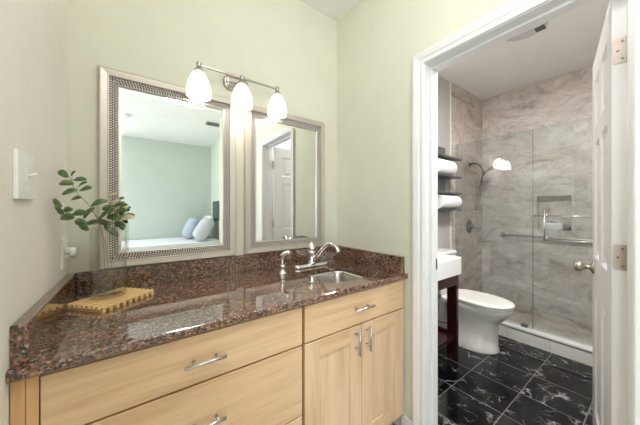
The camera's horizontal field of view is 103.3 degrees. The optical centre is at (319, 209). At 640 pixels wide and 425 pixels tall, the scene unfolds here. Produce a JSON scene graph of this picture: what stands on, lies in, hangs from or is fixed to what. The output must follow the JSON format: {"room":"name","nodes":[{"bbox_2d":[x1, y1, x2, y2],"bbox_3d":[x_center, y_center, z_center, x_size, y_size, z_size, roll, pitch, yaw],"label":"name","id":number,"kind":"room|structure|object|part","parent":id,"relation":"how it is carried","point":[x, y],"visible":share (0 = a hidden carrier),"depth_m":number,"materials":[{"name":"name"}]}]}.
{"room":"bathroom vanity area","nodes":[
{"label":"bathroom vanity area","id":0,"kind":"room"},
{"bbox_2d":[0,0,66,424],"bbox_3d":[-0.609,-0.082,0.338,0.120,2.696,1.702,0,0,-36],"label":"wall","id":1,"kind":"structure","parent":0,"point":[33,33],"depth_m":0.69,"materials":[{"name":"beige paint"}]},
{"bbox_2d":[13,149,37,199],"bbox_3d":[-0.743,-0.085,0.648,0.027,0.118,0.119,0,0,-36],"label":"light switch","id":2,"kind":"object","parent":1,"relation":"attached to","point":[23,163],"visible":1,"depth_m":0.63,"materials":[{"name":"white plastic"}]},
{"bbox_2d":[10,272,76,366],"bbox_3d":[-0.872,0.313,0.828,0.030,0.094,0.598,0,0,-36],"label":"backsplash","id":3,"kind":"structure","parent":1,"relation":"attached to","point":[27,333],"depth_m":0.67,"materials":[{"name":"brown stone"}]},
{"bbox_2d":[60,236,66,269],"bbox_3d":[-1.009,0.169,1.000,0.009,0.122,0.076,0,0,-36],"label":"wall outlet","id":4,"kind":"object","parent":1,"relation":"attached to","point":[63,241],"visible":0.88,"depth_m":0.97,"materials":[{"name":"white plastic"}]},
{"bbox_2d":[65,247,76,257],"bbox_3d":[-0.994,0.170,1.011,0.029,0.040,0.039,0,0,-36],"label":"plug","id":5,"kind":"object","parent":4,"relation":"attached to","point":[69,252],"visible":1,"depth_m":1.00,"materials":[{"name":"white plastic"}]},
{"bbox_2d":[67,0,481,297],"bbox_3d":[0.478,-0.104,2.247,4.124,2.740,0.130,0,0,-36],"label":"wall","id":6,"kind":"structure","parent":0,"point":[289,45],"depth_m":1.48,"materials":[{"name":"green paint"}]},
{"bbox_2d":[98,65,235,269],"bbox_3d":[-0.728,-0.183,1.284,0.598,0.895,0.030,0,0,-36],"label":"wall mirror","id":7,"kind":"object","parent":6,"relation":"attached to","point":[169,155],"visible":0.94,"depth_m":1.25,"materials":[{"name":"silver metal"}]},
{"bbox_2d":[119,87,222,251],"bbox_3d":[-0.733,-0.183,1.292,0.466,0.763,0.010,0,0,-36],"label":"mirror glass","id":8,"kind":"object","parent":7,"relation":"attached to","point":[171,145],"depth_m":1.27,"materials":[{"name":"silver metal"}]},
{"bbox_2d":[76,246,335,294],"bbox_3d":[-0.458,0.313,1.485,1.410,0.094,0.022,0,0,-36],"label":"backsplash","id":9,"kind":"structure","parent":6,"relation":"attached to","point":[136,276],"depth_m":1.29,"materials":[{"name":"brown stone"}]},
{"bbox_2d":[185,61,286,118],"bbox_3d":[-0.444,-0.674,1.427,0.561,0.191,0.132,0,0,-36],"label":"vanity light","id":10,"kind":"object","parent":6,"relation":"attached to","point":[198,82],"visible":1,"depth_m":1.39,"materials":[{"name":"white glass"}]},
{"bbox_3d":[-0.618,-0.642,1.294,0.121,0.127,0.121,0,0,-36],"label":"lamp shade","id":11,"kind":"part","parent":10,"relation":"part of","materials":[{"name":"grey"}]},
{"bbox_3d":[-0.483,-0.728,1.464,0.145,0.085,0.025,0,0,-36],"label":"plate","id":12,"kind":"part","parent":10,"relation":"part of","materials":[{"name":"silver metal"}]},
{"bbox_3d":[-0.439,-0.642,1.424,0.121,0.127,0.121,0,0,-36],"label":"lamp shade","id":13,"kind":"part","parent":10,"relation":"part of","materials":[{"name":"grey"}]},
{"bbox_3d":[-0.263,-0.642,1.552,0.121,0.127,0.121,0,0,-36],"label":"lamp shade","id":14,"kind":"part","parent":10,"relation":"part of","materials":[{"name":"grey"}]},
{"bbox_2d":[244,105,324,254],"bbox_3d":[-0.207,-0.182,1.662,0.586,0.892,0.030,0,0,-36],"label":"wall mirror","id":15,"kind":"object","parent":6,"relation":"attached to","point":[284,158],"visible":0.99,"depth_m":1.64,"materials":[{"name":"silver metal"}]},
{"bbox_2d":[256,118,315,241],"bbox_3d":[-0.212,-0.182,1.670,0.454,0.760,0.010,0,0,-36],"label":"mirror glass","id":16,"kind":"object","parent":15,"relation":"attached to","point":[285,150],"depth_m":1.65,"materials":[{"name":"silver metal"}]},
{"bbox_2d":[438,146,461,210],"bbox_3d":[1.320,-0.340,2.700,0.510,0.699,0.146,0,0,-36],"label":"wall shelf","id":17,"kind":"object","parent":6,"relation":"attached to","point":[441,151],"visible":0.42,"depth_m":2.73,"materials":[{"name":"grey metal"}]},
{"bbox_3d":[1.237,-0.343,2.721,0.400,0.693,0.013,0,0,-36],"label":"panel","id":18,"kind":"part","parent":17,"relation":"part of","materials":[{"name":"grey metal"}]},
{"bbox_2d":[438,158,456,174],"bbox_3d":[1.280,-0.444,2.658,0.335,0.165,0.165,0,0,-36],"label":"rolled towel","id":19,"kind":"object","parent":17,"relation":"on","point":[447,167],"visible":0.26,"depth_m":2.58,"materials":[{"name":"white fabric"}]},
{"bbox_2d":[438,194,461,208],"bbox_3d":[1.357,-0.085,2.714,0.385,0.154,0.154,0,0,-36],"label":"rolled towel","id":20,"kind":"object","parent":17,"relation":"on","point":[444,201],"visible":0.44,"depth_m":2.62,"materials":[{"name":"white fabric"}]},
{"bbox_2d":[450,82,450,248],"bbox_3d":[1.504,-0.104,2.916,0.012,2.740,0.012,0,0,-36],"label":"trim","id":21,"kind":"structure","parent":6,"relation":"attached to","point":[450,82],"depth_m":2.91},
{"bbox_2d":[466,219,477,232],"bbox_3d":[1.898,0.206,3.156,0.180,0.169,0.068,0,0,-36],"label":"shower valve","id":22,"kind":"object","parent":6,"relation":"attached to","point":[469,226],"visible":1,"depth_m":3.14,"materials":[{"name":"grey metal"}]},
{"bbox_2d":[469,162,497,209],"bbox_3d":[1.999,-0.299,3.103,0.310,0.603,0.118,0,0,26],"label":"shower","id":23,"kind":"object","parent":6,"relation":"attached to","point":[495,165],"visible":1,"depth_m":3.08,"materials":[{"name":"grey metal"}]},
{"bbox_3d":[1.931,-0.538,3.127,0.064,0.126,0.160,0,0,-36],"label":"arm","id":24,"kind":"part","parent":23,"relation":"part of","materials":[{"name":"grey metal"}]},
{"bbox_2d":[299,0,359,21],"bbox_3d":[-0.900,-1.470,-0.802,5.000,0.080,3.440,0,0,-36],"label":"ceiling","id":25,"kind":"structure","parent":0,"point":[335,10],"depth_m":1.78,"materials":[{"name":"paint"}]},
{"bbox_2d":[337,0,513,424],"bbox_3d":[1.156,-0.082,0.619,0.122,2.696,3.322,0,0,-36],"label":"wall","id":26,"kind":"structure","parent":0,"point":[378,40],"depth_m":1.57,"materials":[{"name":"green paint"}]},
{"bbox_2d":[336,245,404,273],"bbox_3d":[0.295,0.313,1.675,0.030,0.094,0.598,0,0,-36],"label":"backsplash","id":27,"kind":"structure","parent":26,"relation":"attached to","point":[390,262],"depth_m":1.59,"materials":[{"name":"brown stone"}]},
{"bbox_2d":[401,414,411,424],"bbox_3d":[0.490,1.216,1.421,0.014,0.100,0.076,0,0,-36],"label":"baseboard","id":28,"kind":"structure","parent":26,"relation":"attached to","point":[405,420],"depth_m":1.42,"materials":[{"name":"white wood"}]},
{"bbox_2d":[440,0,593,70],"bbox_3d":[0.866,0.215,1.138,0.019,2.102,0.822,0,0,-36],"label":"trim","id":29,"kind":"structure","parent":26,"relation":"attached to","point":[593,0],"depth_m":1.10,"materials":[{"name":"white wood"}]},
{"bbox_2d":[412,0,639,424],"bbox_3d":[0.809,0.239,1.097,0.122,2.054,0.726,0,0,-36],"label":"trim","id":30,"kind":"structure","parent":26,"relation":"attached to","point":[551,9],"depth_m":1.34,"materials":[{"name":"white wood"}]},
{"bbox_2d":[573,0,626,424],"bbox_3d":[1.256,0.247,1.111,0.189,2.022,0.645,0,0,43],"label":"door","id":31,"kind":"structure","parent":26,"relation":"in","point":[608,267],"depth_m":0.93,"materials":[{"name":"white paint"}]},
{"bbox_3d":[1.393,0.301,1.340,0.077,0.062,0.062,0,0,43],"label":"knob","id":32,"kind":"part","parent":31,"relation":"part of","materials":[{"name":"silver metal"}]},
{"bbox_2d":[438,311,592,424],"bbox_3d":[1.815,1.296,1.925,2.600,0.100,2.220,0,0,-36],"label":"floor","id":33,"kind":"structure","parent":0,"point":[522,384],"depth_m":1.82,"materials":[{"name":"black tile"}]},
{"bbox_2d":[438,275,458,360],"bbox_3d":[0.754,0.906,2.105,0.715,0.720,0.436,0,0,-36],"label":"stand","id":34,"kind":"object","parent":33,"relation":"on","point":[449,336],"visible":0.16,"depth_m":2.13,"materials":[{"name":"brown wood"}]},
{"bbox_3d":[1.029,1.076,2.306,0.022,0.070,0.271,0,0,-36],"label":"rail","id":35,"kind":"part","parent":34,"relation":"part of","materials":[{"name":"brown wood"}]},
{"bbox_2d":[438,330,453,348],"bbox_3d":[0.753,1.081,2.106,0.645,0.030,0.402,0,0,-36],"label":"shelf","id":36,"kind":"object","parent":34,"relation":"attached to","point":[445,337],"depth_m":2.11,"materials":[{"name":"brown wood"}]},
{"bbox_2d":[438,254,460,280],"bbox_3d":[0.757,0.472,2.101,0.775,0.144,0.450,0,0,-36],"label":"sink","id":37,"kind":"object","parent":34,"relation":"on","point":[449,266],"visible":0.3,"depth_m":2.04,"materials":[{"name":"white ceramic"}]},
{"bbox_3d":[1.133,0.946,2.163,0.034,0.640,0.083,0,0,-36],"label":"leg","id":38,"kind":"part","parent":34,"relation":"part of","materials":[{"name":"brown wood"}]},
{"bbox_2d":[438,248,514,354],"bbox_3d":[1.427,0.845,2.421,0.396,0.842,0.708,0,0,-36],"label":"toilet","id":39,"kind":"object","parent":33,"relation":"on","point":[481,314],"visible":0.66,"depth_m":2.26,"materials":[{"name":"white ceramic"}]},
{"bbox_3d":[1.272,0.660,2.647,0.330,0.389,0.149,0,0,-36],"label":"tank","id":40,"kind":"part","parent":39,"relation":"part of","materials":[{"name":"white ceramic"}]},
{"bbox_3d":[1.274,0.445,2.644,0.342,0.041,0.160,0,0,-36],"label":"tank lid","id":41,"kind":"part","parent":39,"relation":"part of","materials":[{"name":"white ceramic"}]},
{"bbox_3d":[1.450,1.061,2.402,0.368,0.410,0.629,0,0,-36],"label":"bowl","id":42,"kind":"part","parent":39,"relation":"part of","materials":[{"name":"white ceramic"}]},
{"bbox_3d":[1.495,0.847,2.341,0.374,0.015,0.490,0,0,-36],"label":"seat","id":43,"kind":"part","parent":39,"relation":"part of","materials":[{"name":"white ceramic"}]},
{"bbox_3d":[1.493,0.824,2.343,0.380,0.029,0.504,0,0,-36],"label":"lid","id":44,"kind":"part","parent":39,"relation":"part of","materials":[{"name":"white ceramic"}]},
{"bbox_2d":[498,320,592,366],"bbox_3d":[2.168,1.198,2.176,0.131,0.134,1.970,0,0,-36],"label":"shower curb","id":45,"kind":"object","parent":33,"relation":"on","point":[579,351],"visible":0.36,"depth_m":2.26,"materials":[{"name":"white tile"}]},
{"bbox_3d":[2.168,1.141,2.176,0.131,0.020,1.970,0,0,-36],"label":"sill","id":46,"kind":"part","parent":45,"relation":"part of","materials":[{"name":"white tile"}]},
{"bbox_2d":[534,210,592,243],"bbox_3d":[2.274,0.181,1.996,0.063,1.890,0.956,0,0,-36],"label":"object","id":47,"kind":"structure","parent":45,"relation":"on","point":[544,215],"depth_m":2.23,"materials":[{"name":"silver metal"}]},
{"bbox_2d":[438,0,609,99],"bbox_3d":[1.815,-1.514,1.925,2.600,0.080,2.220,0,0,-36],"label":"ceiling","id":48,"kind":"structure","parent":0,"point":[569,42],"depth_m":2.47,"materials":[{"name":"paint"}]},
{"bbox_2d":[506,21,548,40],"bbox_3d":[1.653,-1.462,2.054,0.303,0.022,0.303,0,0,-36],"label":"ceiling vent","id":49,"kind":"object","parent":48,"relation":"in","point":[541,27],"visible":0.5,"depth_m":2.09,"materials":[{"name":"grey metal"}]},
{"bbox_2d":[482,65,592,331],"bbox_3d":[2.845,-0.104,2.600,0.120,2.740,2.102,0,0,-36],"label":"wall","id":50,"kind":"structure","parent":0,"point":[539,135],"depth_m":2.92,"materials":[{"name":"tile"}]},
{"bbox_2d":[501,231,592,241],"bbox_3d":[2.622,0.311,2.746,0.069,0.079,1.159,0,0,-36],"label":"grab bar","id":51,"kind":"object","parent":50,"relation":"attached to","point":[504,234],"visible":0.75,"depth_m":2.87,"materials":[{"name":"metal"}]},
{"bbox_2d":[546,219,562,229],"bbox_3d":[2.640,0.165,2.858,0.068,0.121,0.150,0,0,-36],"label":"washcloth","id":52,"kind":"object","parent":50,"relation":"in","point":[549,226],"visible":0.82,"depth_m":2.83,"materials":[{"name":"white fabric"}]},
{"bbox_2d":[564,226,570,230],"bbox_3d":[2.707,0.203,2.768,0.055,0.045,0.047,0,0,-36],"label":"soap dish","id":53,"kind":"object","parent":50,"relation":"on","point":[567,228],"visible":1,"depth_m":2.75,"materials":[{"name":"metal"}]},
{"bbox_3d":[-1.338,1.306,-0.200,5.000,0.080,1.950,0,0,-36],"label":"floor","id":54,"kind":"structure","parent":0,"visible":0},
{"bbox_2d":[10,307,301,424],"bbox_3d":[-0.551,0.828,1.033,0.786,0.876,0.638,0,0,-36],"label":"base cabinet","id":55,"kind":"object","parent":54,"relation":"on","point":[249,372],"visible":0.8,"depth_m":0.78,"materials":[{"name":"brown wood"}]},
{"bbox_3d":[-0.373,0.695,0.823,0.732,0.279,0.019,0,0,-36],"label":"drawer","id":56,"kind":"part","parent":55,"relation":"part of","materials":[{"name":"brown wood"}]},
{"bbox_3d":[-0.361,0.476,0.798,0.121,0.011,0.035,0,0,-36],"label":"handle","id":57,"kind":"part","parent":55,"relation":"part of","materials":[{"name":"metal"}]},
{"bbox_2d":[6,258,407,383],"bbox_3d":[-0.282,0.374,1.243,1.470,0.029,0.620,0,0,-36],"label":"countertop","id":58,"kind":"structure","parent":55,"relation":"on","point":[176,310],"depth_m":0.91,"materials":[{"name":"brown stone"}]},
{"bbox_2d":[66,287,153,312],"bbox_3d":[-0.813,0.350,0.999,0.162,0.020,0.210,0,0,12],"label":"wooden tray","id":59,"kind":"object","parent":58,"relation":"on","point":[98,304],"visible":0.91,"depth_m":0.96,"materials":[{"name":"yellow wood"}]},
{"bbox_2d":[90,226,126,299],"bbox_3d":[-0.835,0.204,1.003,0.112,0.270,0.112,0,0,-36],"label":"glass vase","id":60,"kind":"object","parent":59,"relation":"on","point":[115,226],"visible":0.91,"depth_m":0.96,"materials":[{"name":"clear glass"}]},
{"bbox_2d":[53,198,107,290],"bbox_3d":[-0.856,0.141,0.911,0.079,0.366,0.202,0,0,6],"label":"branch","id":61,"kind":"object","parent":60,"relation":"in","point":[65,216],"visible":1,"depth_m":0.89,"materials":[{"name":"green plant"}]},
{"bbox_2d":[57,170,110,285],"bbox_3d":[-0.853,0.095,0.911,0.079,0.458,0.198,0,0,-7],"label":"branch","id":62,"kind":"object","parent":60,"relation":"in","point":[63,173],"visible":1,"depth_m":0.87,"materials":[{"name":"green plant"}]},
{"bbox_2d":[74,192,133,290],"bbox_3d":[-0.832,0.128,0.970,0.108,0.393,0.168,0,0,26],"label":"branch","id":63,"kind":"object","parent":60,"relation":"in","point":[108,209],"visible":1,"depth_m":0.99,"materials":[{"name":"green plant"}]},
{"bbox_3d":[-0.832,0.133,0.968,0.061,0.382,0.125,0,0,24],"label":"stem","id":64,"kind":"part","parent":63,"relation":"part of","materials":[{"name":"green plant"}]},
{"bbox_2d":[278,250,290,273],"bbox_3d":[-0.200,0.294,1.435,0.071,0.131,0.047,0,0,0],"label":"sprayer","id":65,"kind":"object","parent":58,"relation":"on","point":[283,254],"visible":1,"depth_m":1.42,"materials":[{"name":"silver metal"}]},
{"bbox_2d":[294,241,339,269],"bbox_3d":[0.000,0.277,1.540,0.256,0.166,0.238,0,0,-36],"label":"faucet","id":66,"kind":"object","parent":58,"relation":"on","point":[312,257],"visible":1,"depth_m":1.58,"materials":[{"name":"silver metal"}]},
{"bbox_3d":[-0.052,0.350,1.612,0.256,0.020,0.056,0,0,-36],"label":"deck plate","id":67,"kind":"part","parent":66,"relation":"part of","materials":[{"name":"silver metal"}]},
{"bbox_3d":[-0.052,0.230,1.612,0.050,0.062,0.050,0,0,-36],"label":"lever handle","id":68,"kind":"part","parent":66,"relation":"part of","materials":[{"name":"silver metal"}]},
{"bbox_3d":[0.036,0.260,1.542,0.207,0.131,0.028,0,0,37],"label":"spout","id":69,"kind":"part","parent":66,"relation":"part of","materials":[{"name":"silver metal"}]},
{"bbox_2d":[309,270,362,282],"bbox_3d":[0.090,0.470,1.435,0.323,0.158,0.327,0,0,-36],"label":"sink","id":70,"kind":"object","parent":58,"relation":"in","point":[336,276],"visible":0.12,"depth_m":1.59,"materials":[{"name":"metal"}]},
{"bbox_3d":[-0.361,0.676,0.798,0.121,0.011,0.035,0,0,-36],"label":"handle","id":71,"kind":"part","parent":55,"relation":"part of","materials":[{"name":"metal"}]},
{"bbox_3d":[-0.373,0.994,0.823,0.732,0.308,0.019,0,0,-36],"label":"drawer","id":72,"kind":"part","parent":55,"relation":"part of","materials":[{"name":"brown wood"}]},
{"bbox_2d":[301,280,402,424],"bbox_3d":[0.037,0.828,1.461,0.666,0.876,0.638,0,0,-36],"label":"base cabinet","id":73,"kind":"object","parent":54,"relation":"on","point":[352,345],"visible":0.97,"depth_m":1.20,"materials":[{"name":"brown wood"}]},
{"bbox_3d":[0.065,0.852,1.142,0.326,0.593,0.019,0,0,-36],"label":"cabinet door","id":74,"kind":"part","parent":73,"relation":"part of","materials":[{"name":"brown wood"}]},
{"bbox_3d":[0.199,0.472,1.239,0.657,0.153,0.019,0,0,-36],"label":"false drawer","id":75,"kind":"part","parent":73,"relation":"part of","materials":[{"name":"brown wood"}]},
{"bbox_3d":[0.180,0.625,1.192,0.011,0.116,0.035,0,0,-36],"label":"handle","id":76,"kind":"part","parent":73,"relation":"part of","materials":[{"name":"metal"}]},
{"bbox_3d":[0.212,0.469,1.215,0.122,0.011,0.035,0,0,-36],"label":"handle","id":77,"kind":"part","parent":73,"relation":"part of","materials":[{"name":"metal"}]},
{"bbox_3d":[0.240,0.625,1.235,0.011,0.116,0.035,0,0,-36],"label":"handle","id":78,"kind":"part","parent":73,"relation":"part of","materials":[{"name":"metal"}]},
{"bbox_3d":[0.332,0.852,1.336,0.328,0.593,0.019,0,0,-36],"label":"cabinet door","id":79,"kind":"part","parent":73,"relation":"part of","materials":[{"name":"brown wood"}]}
]}

